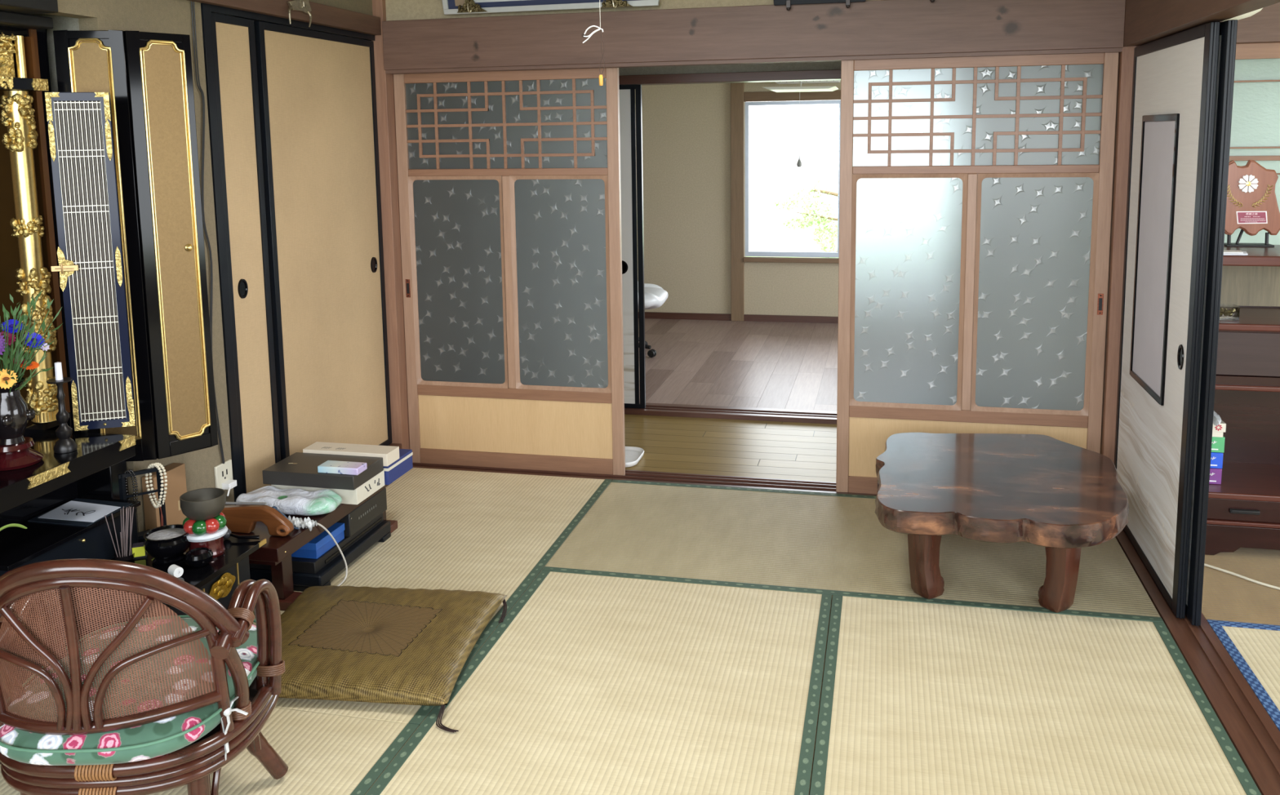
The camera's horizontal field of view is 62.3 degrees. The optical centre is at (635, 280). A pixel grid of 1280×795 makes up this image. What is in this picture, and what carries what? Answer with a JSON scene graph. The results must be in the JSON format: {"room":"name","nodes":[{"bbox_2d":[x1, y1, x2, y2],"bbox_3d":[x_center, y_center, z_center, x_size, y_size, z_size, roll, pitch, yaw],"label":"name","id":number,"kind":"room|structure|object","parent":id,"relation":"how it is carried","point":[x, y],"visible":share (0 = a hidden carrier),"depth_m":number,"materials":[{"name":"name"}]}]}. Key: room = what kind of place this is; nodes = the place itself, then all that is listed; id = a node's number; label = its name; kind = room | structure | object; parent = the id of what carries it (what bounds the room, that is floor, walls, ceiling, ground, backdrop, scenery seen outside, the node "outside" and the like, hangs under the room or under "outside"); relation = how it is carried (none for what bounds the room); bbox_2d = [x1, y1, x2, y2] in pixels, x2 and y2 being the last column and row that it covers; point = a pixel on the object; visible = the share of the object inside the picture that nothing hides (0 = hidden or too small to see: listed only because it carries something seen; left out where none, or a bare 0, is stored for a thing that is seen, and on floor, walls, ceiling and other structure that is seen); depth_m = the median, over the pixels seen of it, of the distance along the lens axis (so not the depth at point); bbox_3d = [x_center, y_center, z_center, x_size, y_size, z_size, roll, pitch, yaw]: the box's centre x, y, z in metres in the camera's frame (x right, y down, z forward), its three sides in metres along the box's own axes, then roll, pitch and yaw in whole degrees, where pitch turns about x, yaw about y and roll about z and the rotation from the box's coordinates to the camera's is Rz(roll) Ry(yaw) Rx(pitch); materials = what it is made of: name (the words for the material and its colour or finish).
{"room":"traditional dwelling","nodes":[
{"label":"traditional dwelling","id":0,"kind":"room"},
{"bbox_2d":[31,0,373,532],"bbox_3d":[-1.835,-0.210,3.085,0.800,2.605,3.150,1,8,13],"label":"wall","id":1,"kind":"structure","parent":0,"point":[165,16],"depth_m":3.30,"materials":[{"name":"beige paint"}]},
{"bbox_2d":[191,1,224,463],"bbox_3d":[-1.355,-0.128,3.350,0.008,1.472,0.066,1,8,13],"label":"wires","id":2,"kind":"object","parent":1,"relation":"attached to","point":[192,2],"visible":0.89,"depth_m":3.32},
{"bbox_2d":[213,459,236,496],"bbox_3d":[-1.326,0.643,3.453,0.052,0.094,0.094,1,8,13],"label":"power outlet","id":3,"kind":"object","parent":1,"relation":"attached to","point":[223,473],"visible":0.95,"depth_m":3.45,"materials":[{"name":"white plastic"}]},
{"bbox_2d":[213,459,232,488],"bbox_3d":[-1.346,0.641,3.462,0.010,0.090,0.086,1,8,13],"label":"outlet plate","id":4,"kind":"object","parent":3,"relation":"attached to","point":[223,473],"depth_m":3.45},
{"bbox_2d":[211,12,280,493],"bbox_3d":[-1.322,-0.008,3.594,0.026,1.735,0.245,1,8,13],"label":"door","id":5,"kind":"structure","parent":1,"relation":"in","point":[233,37],"depth_m":3.58,"materials":[{"name":"beige paper"}]},
{"bbox_2d":[187,0,381,35],"bbox_3d":[-1.308,-0.942,3.579,0.095,0.073,1.760,1,8,13],"label":"trim","id":6,"kind":"structure","parent":1,"relation":"attached to","point":[323,15],"depth_m":3.93,"materials":[{"name":"brown wood"}]},
{"bbox_2d":[200,3,375,505],"bbox_3d":[-1.236,-0.076,3.995,0.056,1.759,1.158,1,8,13],"label":"closet frame","id":7,"kind":"object","parent":1,"relation":"attached to","point":[206,10],"visible":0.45,"depth_m":3.45,"materials":[{"name":"black paint"}]},
{"bbox_2d":[287,0,311,26],"bbox_3d":[-1.199,-0.980,3.777,0.023,0.144,0.166,1,8,13],"label":"bracket","id":8,"kind":"object","parent":1,"relation":"attached to","point":[303,6],"visible":1,"depth_m":3.79,"materials":[{"name":"silver metal"}]},
{"bbox_2d":[253,21,391,460],"bbox_3d":[-1.191,-0.086,4.145,0.026,1.735,0.839,1,8,13],"label":"door","id":9,"kind":"structure","parent":1,"relation":"in","point":[317,90],"depth_m":4.08,"materials":[{"name":"beige paper"}]},
{"bbox_2d":[372,0,409,449],"bbox_3d":[-1.083,-0.447,4.572,0.116,2.560,0.125,1,8,13],"label":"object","id":10,"kind":"structure","parent":1,"relation":"attached to","point":[384,88],"depth_m":4.55,"materials":[{"name":"brown wood"}]},
{"bbox_2d":[393,67,625,475],"bbox_3d":[-0.537,-0.025,4.520,0.983,1.721,0.034,1,8,13],"label":"door","id":11,"kind":"structure","parent":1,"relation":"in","point":[509,190],"depth_m":4.51,"materials":[{"name":"brown wood"}]},
{"bbox_2d":[412,462,876,495],"bbox_3d":[1.840,0.892,4.076,6.060,0.059,0.142,1,8,13],"label":"trim","id":12,"kind":"structure","parent":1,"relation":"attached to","point":[630,475],"depth_m":4.46,"materials":[{"name":"brown wood"}]},
{"bbox_2d":[1223,42,1279,244],"bbox_3d":[2.868,0.036,3.686,2.010,1.731,0.030,1,8,13],"label":"window","id":13,"kind":"structure","parent":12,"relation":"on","point":[1255,111],"depth_m":3.75,"materials":[{"name":"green glass"}]},
{"bbox_2d":[385,48,1122,74],"bbox_3d":[0.354,-0.854,4.144,2.864,0.014,0.065,1,8,13],"label":"track","id":14,"kind":"object","parent":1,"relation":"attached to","point":[1096,50],"visible":1,"depth_m":4.10,"materials":[{"name":"brown wood"}]},
{"bbox_2d":[835,52,1119,493],"bbox_3d":[1.278,0.013,4.053,0.983,1.721,0.034,1,8,13],"label":"door","id":15,"kind":"structure","parent":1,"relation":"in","point":[975,195],"depth_m":4.03,"materials":[{"name":"brown wood"}]},
{"bbox_2d":[385,0,875,21],"bbox_3d":[0.355,-1.376,4.104,2.866,0.632,0.070,1,8,13],"label":"wall","id":16,"kind":"structure","parent":0,"point":[396,10],"depth_m":4.31,"materials":[{"name":"beige paint"}]},
{"bbox_2d":[457,0,486,13],"bbox_3d":[-0.658,-1.106,4.245,0.130,0.067,0.029,1,8,13],"label":"bracket","id":17,"kind":"object","parent":16,"relation":"attached to","point":[469,6],"visible":1,"depth_m":4.25,"materials":[{"name":"gold metal"}]},
{"bbox_2d":[600,0,632,8],"bbox_3d":[-0.074,-1.090,4.109,0.130,0.067,0.029,1,8,13],"label":"bracket","id":18,"kind":"object","parent":16,"relation":"attached to","point":[609,3],"visible":1,"depth_m":4.12,"materials":[{"name":"gold metal"}]},
{"bbox_2d":[382,0,1125,70],"bbox_3d":[0.359,-0.963,4.154,2.866,0.200,0.142,1,8,13],"label":"wooden beam","id":19,"kind":"structure","parent":16,"relation":"attached to","point":[877,27],"depth_m":4.05,"materials":[{"name":"brown wood"}]},
{"bbox_2d":[441,0,659,14],"bbox_3d":[-0.357,-1.261,4.141,0.894,0.390,0.114,1,8,13],"label":"frame","id":20,"kind":"object","parent":19,"relation":"on","point":[450,6],"visible":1,"depth_m":4.22,"materials":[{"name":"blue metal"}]},
{"bbox_2d":[773,0,865,10],"bbox_3d":[0.681,-1.165,3.925,0.342,0.310,0.096,1,8,13],"label":"picture frame","id":21,"kind":"object","parent":16,"relation":"attached to","point":[788,3],"visible":1,"depth_m":3.97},
{"bbox_2d":[1100,45,1138,463],"bbox_3d":[1.821,-0.395,3.892,0.123,2.560,0.125,1,8,13],"label":"trim","id":22,"kind":"structure","parent":16,"relation":"attached to","point":[1126,58],"depth_m":3.88,"materials":[{"name":"brown wood"}]},
{"bbox_2d":[618,61,840,75],"bbox_3d":[1.254,-1.341,5.000,4.300,0.670,0.080,1,8,13],"label":"wall","id":23,"kind":"structure","parent":0,"point":[828,64],"depth_m":5.19,"materials":[{"name":"grey paint"}]},
{"bbox_2d":[618,84,645,408],"bbox_3d":[-0.395,-0.165,5.512,0.894,1.663,0.028,1,8,13],"label":"door","id":24,"kind":"structure","parent":23,"relation":"in","point":[630,135],"depth_m":5.41,"materials":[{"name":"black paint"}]},
{"bbox_2d":[618,69,840,84],"bbox_3d":[1.210,-0.988,5.060,4.200,0.044,0.140,1,8,13],"label":"beam","id":25,"kind":"structure","parent":23,"relation":"attached to","point":[828,74],"depth_m":5.17,"materials":[{"name":"brown wood"}]},
{"bbox_2d":[624,413,836,482],"bbox_3d":[0.187,0.791,4.993,6.300,0.058,0.898,1,8,13],"label":"floor","id":26,"kind":"structure","parent":0,"point":[778,450],"depth_m":4.90,"materials":[{"name":"wood"}]},
{"bbox_2d":[625,446,644,467],"bbox_3d":[-0.101,0.788,4.735,0.258,0.026,0.245,1,8,13],"label":"tray","id":27,"kind":"object","parent":26,"relation":"on","point":[633,455],"visible":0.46,"depth_m":4.74,"materials":[{"name":"plastic"}]},
{"bbox_2d":[624,402,836,424],"bbox_3d":[0.307,0.708,5.501,6.300,0.082,0.162,1,8,13],"label":"trim","id":28,"kind":"structure","parent":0,"point":[651,409],"depth_m":5.42,"materials":[{"name":"brown wood"}]},
{"bbox_2d":[635,81,840,316],"bbox_3d":[1.424,-0.849,7.954,5.100,2.450,0.100,1,8,13],"label":"wall","id":29,"kind":"structure","parent":0,"point":[686,127],"depth_m":8.15,"materials":[{"name":"paint"}]},
{"bbox_2d":[730,82,744,321],"bbox_3d":[0.777,-0.877,8.046,0.098,2.400,0.050,1,8,13],"label":"trim","id":30,"kind":"structure","parent":29,"relation":"attached to","point":[737,89],"depth_m":8.06,"materials":[{"name":"wood"}]},
{"bbox_2d":[638,311,838,323],"bbox_3d":[1.426,0.299,8.052,5.100,0.050,0.020,1,8,13],"label":"baseboard","id":31,"kind":"structure","parent":29,"relation":"attached to","point":[658,315],"depth_m":8.17,"materials":[{"name":"brown wood"}]},
{"bbox_2d":[743,89,840,262],"bbox_3d":[2.359,-0.751,7.684,3.152,1.280,0.060,1,8,13],"label":"window frame","id":32,"kind":"structure","parent":29,"relation":"in","point":[835,95],"depth_m":7.91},
{"bbox_2d":[744,99,840,257],"bbox_3d":[1.620,-0.756,7.924,1.602,1.176,0.047,1,8,13],"label":"window","id":33,"kind":"structure","parent":29,"relation":"in","point":[763,254],"depth_m":8.03,"materials":[{"name":"metal"}]},
{"bbox_2d":[775,80,840,84],"bbox_3d":[1.261,-1.556,7.734,0.460,0.225,0.208,1,8,13],"label":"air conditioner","id":34,"kind":"object","parent":29,"relation":"attached to","point":[832,81],"visible":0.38,"depth_m":7.69,"materials":[{"name":"white plastic"}]},
{"bbox_2d":[638,318,838,411],"bbox_3d":[1.170,0.535,6.756,5.200,0.060,2.700,1,8,13],"label":"floor","id":35,"kind":"structure","parent":0,"point":[775,365],"depth_m":6.66,"materials":[{"name":"wood"}]},
{"bbox_2d":[637,280,668,357],"bbox_3d":[-0.112,0.231,6.961,0.630,0.521,0.568,1,8,13],"label":"office chair","id":36,"kind":"object","parent":35,"relation":"on","point":[655,295],"visible":0.29,"depth_m":6.86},
{"bbox_3d":[1.301,-1.330,1.148,6.350,0.050,5.350,1,8,13],"label":"ceiling","id":37,"kind":"structure","parent":0,"visible":0},
{"bbox_3d":[-0.086,-1.245,2.189,0.600,0.360,0.600,1,8,13],"label":"lamp","id":38,"kind":"object","parent":37,"relation":"hanging from","visible":0},
{"bbox_2d":[582,0,604,85],"bbox_3d":[-0.095,-0.899,2.239,0.048,0.960,0.010,1,8,13],"label":"pull cord","id":39,"kind":"object","parent":38,"relation":"hanging from","point":[601,77],"visible":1,"depth_m":2.29,"materials":[{"name":"white fabric"}]},
{"bbox_3d":[0.510,-1.844,6.061,6.350,0.060,3.900,1,8,13],"label":"ceiling","id":40,"kind":"structure","parent":0,"visible":0},
{"bbox_2d":[761,80,838,167],"bbox_3d":[1.015,-1.284,6.486,0.437,1.178,0.440,1,8,13],"label":"pendant lamp","id":41,"kind":"object","parent":40,"relation":"hanging from","point":[777,89],"visible":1,"depth_m":6.35,"materials":[{"name":"white plastic"}]},
{"bbox_3d":[0.992,1.306,1.565,6.950,0.064,5.200,1,8,13],"label":"floor","id":42,"kind":"structure","parent":0,"visible":0},
{"bbox_2d":[0,0,217,533],"bbox_3d":[-1.856,0.106,2.470,0.856,2.043,1.576,1,8,13],"label":"altar","id":43,"kind":"object","parent":42,"relation":"on","point":[101,214],"visible":0.86,"depth_m":2.89,"materials":[{"name":"black paint"}]},
{"bbox_2d":[0,377,43,471],"bbox_3d":[-1.526,0.346,2.582,0.132,0.205,0.131,1,8,13],"label":"flower vase","id":44,"kind":"object","parent":43,"relation":"on","point":[15,451],"visible":0.98,"depth_m":2.56,"materials":[{"name":"brown metal"}]},
{"bbox_2d":[0,368,17,389],"bbox_3d":[-1.506,0.260,2.552,0.043,0.102,0.061,-1,8,-3],"label":"daisy","id":45,"kind":"object","parent":44,"relation":"in","point":[4,376],"visible":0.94,"depth_m":2.53,"materials":[{"name":"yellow plant"}]},
{"bbox_2d":[0,319,23,355],"bbox_3d":[-1.541,0.202,2.601,0.044,0.204,0.094,1,8,13],"label":"cornflower","id":46,"kind":"object","parent":44,"relation":"in","point":[11,322],"visible":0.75,"depth_m":2.61,"materials":[{"name":"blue plant"}]},
{"bbox_2d":[0,289,62,392],"bbox_3d":[-1.523,0.169,2.563,0.238,0.279,0.260,1,8,13],"label":"greenery","id":47,"kind":"object","parent":44,"relation":"in","point":[6,360],"visible":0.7,"depth_m":2.58,"materials":[{"name":"green plant"}]},
{"bbox_2d":[17,332,44,382],"bbox_3d":[-1.507,0.218,2.611,0.040,0.168,0.129,1,8,13],"label":"cornflower","id":48,"kind":"object","parent":44,"relation":"in","point":[38,337],"visible":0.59,"depth_m":2.64,"materials":[{"name":"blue plant"}]},
{"bbox_2d":[46,377,77,453],"bbox_3d":[-1.451,0.342,2.682,0.058,0.184,0.058,1,8,13],"label":"candle stand","id":49,"kind":"object","parent":43,"relation":"on","point":[64,444],"visible":1,"depth_m":2.67,"materials":[{"name":"black metal"}]},
{"bbox_2d":[54,361,62,380],"bbox_3d":[-1.453,0.228,2.667,0.017,0.046,0.017,1,8,13],"label":"candle","id":50,"kind":"object","parent":49,"relation":"on","point":[58,367],"visible":1,"depth_m":2.66,"materials":[{"name":"white wax"}]},
{"bbox_2d":[0,430,135,514],"bbox_3d":[-1.789,0.515,2.351,0.650,0.057,1.160,1,8,13],"label":"shelf","id":51,"kind":"object","parent":43,"relation":"attached to","point":[95,452],"depth_m":2.64,"materials":[{"name":"black paint"}]},
{"bbox_2d":[141,462,186,530],"bbox_3d":[-1.395,0.795,3.172,0.041,0.468,0.143,1,8,13],"label":"cardboard box","id":52,"kind":"object","parent":42,"relation":"on","point":[175,472],"visible":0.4,"depth_m":3.14,"materials":[{"name":"cardboard"}]},
{"bbox_2d":[0,707,419,794],"bbox_3d":[-1.213,1.243,1.803,0.953,0.056,1.908,1,8,13],"label":"mat","id":53,"kind":"object","parent":42,"relation":"on","point":[323,754],"visible":0.34,"depth_m":2.48,"materials":[{"name":"wicker"}]},
{"bbox_2d":[4,524,266,703],"bbox_3d":[-1.377,0.893,2.742,0.516,0.389,0.701,1,8,13],"label":"desk","id":54,"kind":"object","parent":53,"relation":"on","point":[220,578],"depth_m":2.83,"materials":[{"name":"black paint"}]},
{"bbox_2d":[0,497,141,591],"bbox_3d":[-1.532,0.709,2.771,0.195,0.124,0.465,1,8,13],"label":"box","id":55,"kind":"object","parent":54,"relation":"on","point":[40,542],"visible":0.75,"depth_m":2.74,"materials":[{"name":"black paint"}]},
{"bbox_2d":[27,497,132,526],"bbox_3d":[-1.506,0.629,2.879,0.187,0.004,0.180,1,8,13],"label":"sheet","id":56,"kind":"object","parent":55,"relation":"on","point":[77,512],"visible":1,"depth_m":2.87,"materials":[{"name":"paper"}]},
{"bbox_2d":[113,550,134,561],"bbox_3d":[-1.382,0.748,2.866,0.052,0.017,0.052,1,8,13],"label":"holder","id":57,"kind":"object","parent":54,"relation":"on","point":[128,557],"visible":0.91,"depth_m":2.85,"materials":[{"name":"brown metal"}]},
{"bbox_2d":[132,542,147,558],"bbox_3d":[-1.353,0.737,2.891,0.036,0.032,0.036,-4,8,-21],"label":"matchbox","id":58,"kind":"object","parent":54,"relation":"on","point":[138,548],"visible":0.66,"depth_m":2.88},
{"bbox_2d":[117,466,166,540],"bbox_3d":[-1.406,0.637,3.023,0.120,0.195,0.036,-7,10,-37],"label":"stand","id":59,"kind":"object","parent":54,"relation":"on","point":[122,484],"visible":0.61,"depth_m":3.02,"materials":[{"name":"black paint"}]},
{"bbox_2d":[123,469,137,512],"bbox_3d":[-1.429,0.640,3.005,0.040,0.213,0.010,-1,8,-5],"label":"beads","id":60,"kind":"object","parent":59,"relation":"hanging from","point":[129,471],"visible":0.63,"depth_m":3.00},
{"bbox_2d":[145,462,167,526],"bbox_3d":[-1.374,0.627,3.047,0.059,0.209,0.014,-2,8,-5],"label":"beads","id":61,"kind":"object","parent":59,"relation":"hanging from","point":[157,465],"visible":1,"depth_m":3.04},
{"bbox_2d":[167,564,183,577],"bbox_3d":[-1.196,0.756,2.754,0.030,0.027,0.027,5,10,38],"label":"tape roll","id":62,"kind":"object","parent":54,"relation":"on","point":[177,571],"visible":0.97,"depth_m":2.75,"materials":[{"name":"paper"}]},
{"bbox_2d":[184,547,213,568],"bbox_3d":[-1.165,0.741,2.826,0.072,0.037,0.072,1,8,13],"label":"lidded bowl","id":63,"kind":"object","parent":54,"relation":"on","point":[197,557],"visible":1,"depth_m":2.81,"materials":[{"name":"black paint"}]},
{"bbox_2d":[179,488,227,558],"bbox_3d":[-1.176,0.666,2.893,0.116,0.167,0.116,1,8,13],"label":"bowl","id":64,"kind":"object","parent":54,"relation":"on","point":[205,523],"visible":0.97,"depth_m":2.86,"materials":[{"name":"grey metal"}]},
{"bbox_2d":[223,528,260,539],"bbox_3d":[-1.119,0.719,3.000,0.114,0.029,0.028,0,8,6],"label":"bell striker","id":65,"kind":"object","parent":54,"relation":"on","point":[228,534],"visible":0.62,"depth_m":2.99,"materials":[{"name":"black paint"}]},
{"bbox_2d":[0,558,288,794],"bbox_3d":[-0.991,0.798,2.142,0.546,0.712,0.579,1,8,13],"label":"rattan chair","id":66,"kind":"object","parent":53,"relation":"on","point":[23,588],"visible":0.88,"depth_m":1.93,"materials":[{"name":"wicker"}]},
{"bbox_2d":[0,615,259,765],"bbox_3d":[-1.002,0.842,2.155,0.471,0.132,0.551,-2,8,-10],"label":"seat cushion","id":67,"kind":"object","parent":66,"relation":"on","point":[162,737],"visible":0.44,"depth_m":1.95,"materials":[{"name":"fabric"}]},
{"bbox_2d":[253,467,612,724],"bbox_3d":[-0.777,0.985,3.645,0.953,0.056,1.908,1,8,13],"label":"mat","id":68,"kind":"object","parent":42,"relation":"on","point":[456,530],"visible":0.38,"depth_m":3.82,"materials":[{"name":"wicker"}]},
{"bbox_2d":[231,484,397,610],"bbox_3d":[-1.113,0.850,3.551,0.334,0.248,0.822,1,8,13],"label":"table","id":69,"kind":"object","parent":68,"relation":"on","point":[277,553],"visible":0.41,"depth_m":3.26,"materials":[{"name":"brown wood"}]},
{"bbox_2d":[221,505,293,536],"bbox_3d":[-1.180,0.726,3.220,0.296,0.087,0.039,1,8,13],"label":"stand","id":70,"kind":"object","parent":69,"relation":"on","point":[239,518],"visible":0.82,"depth_m":3.20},
{"bbox_2d":[225,502,266,505],"bbox_3d":[-1.198,0.678,3.219,0.161,0.013,0.008,1,8,10],"label":"pen","id":71,"kind":"object","parent":70,"relation":"on","point":[226,503],"visible":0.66,"depth_m":3.21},
{"bbox_2d":[235,485,342,515],"bbox_3d":[-1.120,0.711,3.423,0.346,0.059,0.147,1,8,13],"label":"plastic bag","id":72,"kind":"object","parent":69,"relation":"on","point":[288,501],"visible":0.8,"depth_m":3.37,"materials":[{"name":"plastic"}]},
{"bbox_2d":[288,515,317,531],"bbox_3d":[-1.038,0.750,3.272,0.100,0.035,0.045,1,8,13],"label":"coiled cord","id":73,"kind":"object","parent":69,"relation":"on","point":[298,522],"visible":0.77,"depth_m":3.26,"materials":[{"name":"white"}]},
{"bbox_2d":[293,523,347,586],"bbox_3d":[-0.995,0.870,3.352,0.047,0.259,0.222,5,10,38],"label":"cable","id":74,"kind":"object","parent":69,"relation":"hanging from","point":[318,524],"visible":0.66,"depth_m":3.42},
{"bbox_2d":[271,470,384,504],"bbox_3d":[-1.037,0.690,3.588,0.315,0.056,0.198,1,8,13],"label":"printed box","id":75,"kind":"object","parent":69,"relation":"on","point":[356,496],"visible":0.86,"depth_m":3.50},
{"bbox_2d":[262,452,383,489],"bbox_3d":[-1.050,0.640,3.570,0.331,0.049,0.210,1,8,13],"label":"gift box","id":76,"kind":"object","parent":75,"relation":"on","point":[299,468],"visible":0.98,"depth_m":3.50,"materials":[{"name":"cardboard"}]},
{"bbox_2d":[317,460,367,475],"bbox_3d":[-0.963,0.616,3.483,0.144,0.023,0.068,1,8,13],"label":"pack","id":77,"kind":"object","parent":76,"relation":"on","point":[348,468],"visible":1,"depth_m":3.46},
{"bbox_2d":[383,448,413,484],"bbox_3d":[-0.977,0.657,3.777,0.308,0.070,0.195,1,8,13],"label":"box","id":78,"kind":"object","parent":69,"relation":"on","point":[403,464],"visible":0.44,"depth_m":3.74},
{"bbox_2d":[302,441,399,466],"bbox_3d":[-0.996,0.608,3.712,0.320,0.045,0.094,1,8,13],"label":"box","id":79,"kind":"object","parent":78,"relation":"on","point":[390,454],"visible":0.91,"depth_m":3.69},
{"bbox_2d":[248,512,391,591],"bbox_3d":[-1.089,0.913,3.639,0.298,0.098,0.500,1,8,13],"label":"rack","id":80,"kind":"object","parent":68,"relation":"on","point":[306,572],"visible":0.4,"depth_m":3.45,"materials":[{"name":"black paint"}]},
{"bbox_2d":[291,522,345,559],"bbox_3d":[-1.099,0.855,3.506,0.202,0.054,0.186,1,8,13],"label":"box","id":81,"kind":"object","parent":80,"relation":"on","point":[323,542],"visible":0.46,"depth_m":3.44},
{"bbox_2d":[337,488,386,537],"bbox_3d":[-1.058,0.807,3.736,0.271,0.084,0.275,1,8,13],"label":"case","id":82,"kind":"object","parent":80,"relation":"on","point":[356,520],"visible":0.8,"depth_m":3.67,"materials":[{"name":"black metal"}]},
{"bbox_2d":[278,585,506,733],"bbox_3d":[-0.745,1.011,2.966,0.686,0.074,0.766,0,8,4],"label":"floor cushion","id":83,"kind":"object","parent":68,"relation":"on","point":[400,646],"visible":0.91,"depth_m":2.89,"materials":[{"name":"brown fabric"}]},
{"bbox_2d":[365,570,831,794],"bbox_3d":[-0.066,1.131,2.504,0.953,0.056,1.908,1,8,13],"label":"mat","id":84,"kind":"object","parent":42,"relation":"on","point":[588,684],"visible":0.93,"depth_m":2.72,"materials":[{"name":"wicker"}]},
{"bbox_2d":[542,479,1164,622],"bbox_3d":[0.726,0.946,3.777,1.908,0.056,0.955,1,8,13],"label":"mat","id":85,"kind":"object","parent":42,"relation":"on","point":[806,542],"visible":0.62,"depth_m":3.64,"materials":[{"name":"wicker"}]},
{"bbox_2d":[875,432,1128,613],"bbox_3d":[1.180,0.785,3.466,0.773,0.334,0.945,1,8,13],"label":"coffee table","id":86,"kind":"object","parent":85,"relation":"on","point":[1063,498],"visible":1,"depth_m":3.24,"materials":[{"name":"brown wood"}]},
{"bbox_2d":[809,595,1261,794],"bbox_3d":[0.864,1.147,2.286,0.953,0.056,1.908,1,8,13],"label":"mat","id":87,"kind":"object","parent":42,"relation":"on","point":[917,698],"visible":1,"depth_m":2.65,"materials":[{"name":"wicker"}]},
{"bbox_2d":[1115,529,1279,794],"bbox_3d":[1.389,1.157,2.160,0.119,0.056,3.830,1,8,13],"label":"door track","id":88,"kind":"structure","parent":42,"relation":"on","point":[1255,736],"depth_m":2.72,"materials":[{"name":"brown wood"}]},
{"bbox_2d":[1114,22,1220,618],"bbox_3d":[1.694,0.083,3.440,0.028,1.716,0.926,1,8,13],"label":"door","id":89,"kind":"structure","parent":88,"relation":"on","point":[1174,85],"depth_m":3.30,"materials":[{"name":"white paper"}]},
{"bbox_2d":[1185,19,1237,626],"bbox_3d":[1.721,0.086,3.413,0.024,1.716,0.968,1,8,13],"label":"door","id":90,"kind":"structure","parent":88,"relation":"on","point":[1228,28],"depth_m":2.96,"materials":[{"name":"black paint"}]},
{"bbox_2d":[1201,547,1279,631],"bbox_3d":[2.710,0.980,3.319,1.915,0.056,0.943,1,8,13],"label":"mat","id":91,"kind":"object","parent":42,"relation":"on","point":[1228,600],"visible":0.27,"depth_m":3.30,"materials":[{"name":"wicker"}]},
{"bbox_2d":[1204,563,1279,590],"bbox_3d":[2.269,0.976,3.167,1.230,0.008,0.166,4,9,33],"label":"cable","id":92,"kind":"object","parent":91,"relation":"on","point":[1205,565],"visible":0.58,"depth_m":3.38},
{"bbox_2d":[1204,244,1279,555],"bbox_3d":[2.651,0.412,3.524,1.648,1.018,0.384,1,8,13],"label":"base cabinet","id":93,"kind":"object","parent":91,"relation":"on","point":[1243,510],"visible":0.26,"depth_m":3.56,"materials":[{"name":"wood"}]},
{"bbox_2d":[1208,467,1222,484],"bbox_3d":[1.947,0.662,3.679,0.134,0.054,0.112,1,8,13],"label":"tissue box","id":94,"kind":"object","parent":93,"relation":"on","point":[1215,474],"visible":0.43,"depth_m":3.62,"materials":[{"name":"purple cardboard"}]},
{"bbox_2d":[1210,452,1223,468],"bbox_3d":[1.947,0.607,3.672,0.135,0.054,0.112,1,8,13],"label":"tissue box","id":95,"kind":"object","parent":94,"relation":"on","point":[1216,458],"visible":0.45,"depth_m":3.61,"materials":[{"name":"blue cardboard"}]},
{"bbox_2d":[1211,435,1225,453],"bbox_3d":[1.947,0.551,3.664,0.137,0.054,0.112,1,8,13],"label":"tissue box","id":96,"kind":"object","parent":95,"relation":"on","point":[1217,443],"visible":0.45,"depth_m":3.60,"materials":[{"name":"green cardboard"}]},
{"bbox_2d":[1212,420,1226,437],"bbox_3d":[1.947,0.501,3.651,0.130,0.049,0.114,1,8,13],"label":"carton","id":97,"kind":"object","parent":96,"relation":"on","point":[1217,430],"visible":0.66,"depth_m":3.59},
{"bbox_2d":[1219,303,1240,320],"bbox_3d":[1.954,0.105,3.554,0.117,0.046,0.074,1,8,13],"label":"box","id":98,"kind":"object","parent":93,"relation":"on","point":[1235,310],"visible":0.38,"depth_m":3.54,"materials":[{"name":"clear glass"}]},
{"bbox_2d":[1223,160,1279,247],"bbox_3d":[2.143,-0.270,3.700,0.210,0.301,0.070,1,8,13],"label":"plaque","id":99,"kind":"object","parent":93,"relation":"on","point":[1251,204],"visible":0.98,"depth_m":3.68,"materials":[{"name":"brown wood"}]},
{"bbox_2d":[1209,624,1279,731],"bbox_3d":[1.916,1.165,2.049,0.955,0.056,1.913,1,8,13],"label":"mat","id":100,"kind":"object","parent":42,"relation":"on","point":[1255,653],"visible":0.69,"depth_m":2.88,"materials":[{"name":"wicker"}]},
{"bbox_3d":[1.198,-0.996,1.193,0.060,0.620,5.200,1,8,13],"label":"wall","id":101,"kind":"structure","parent":0,"visible":0},
{"bbox_2d":[1123,0,1279,46],"bbox_3d":[1.202,-0.601,1.248,0.128,0.238,5.200,1,8,13],"label":"trim","id":102,"kind":"structure","parent":101,"relation":"attached to","point":[1146,21],"depth_m":3.15,"materials":[{"name":"brown wood"}]},
{"bbox_3d":[3.408,-1.402,3.377,3.167,0.470,0.070,1,8,13],"label":"wall","id":103,"kind":"structure","parent":0,"visible":0},
{"bbox_2d":[1221,2,1279,44],"bbox_3d":[3.413,-0.991,3.427,3.167,0.358,0.142,1,8,13],"label":"trim","id":104,"kind":"structure","parent":103,"relation":"attached to","point":[1264,26],"depth_m":3.67,"materials":[{"name":"brown wood"}]},
{"label":"outside","id":105,"kind":"structure","parent":0,"visible":0},
{"bbox_2d":[746,218,837,257],"bbox_3d":[2.091,1.431,5.056,32.000,0.100,42.000,1,8,13],"label":"floor","id":106,"kind":"structure","parent":105,"point":[764,234],"depth_m":21.48,"materials":[{"name":"white"}]},
{"bbox_2d":[773,151,838,257],"bbox_3d":[2.094,-0.501,11.002,1.292,2.143,0.559,1,8,13],"label":"tree","id":107,"kind":"object","parent":106,"relation":"on","point":[805,214],"visible":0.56,"depth_m":10.95,"materials":[{"name":"green plant"}]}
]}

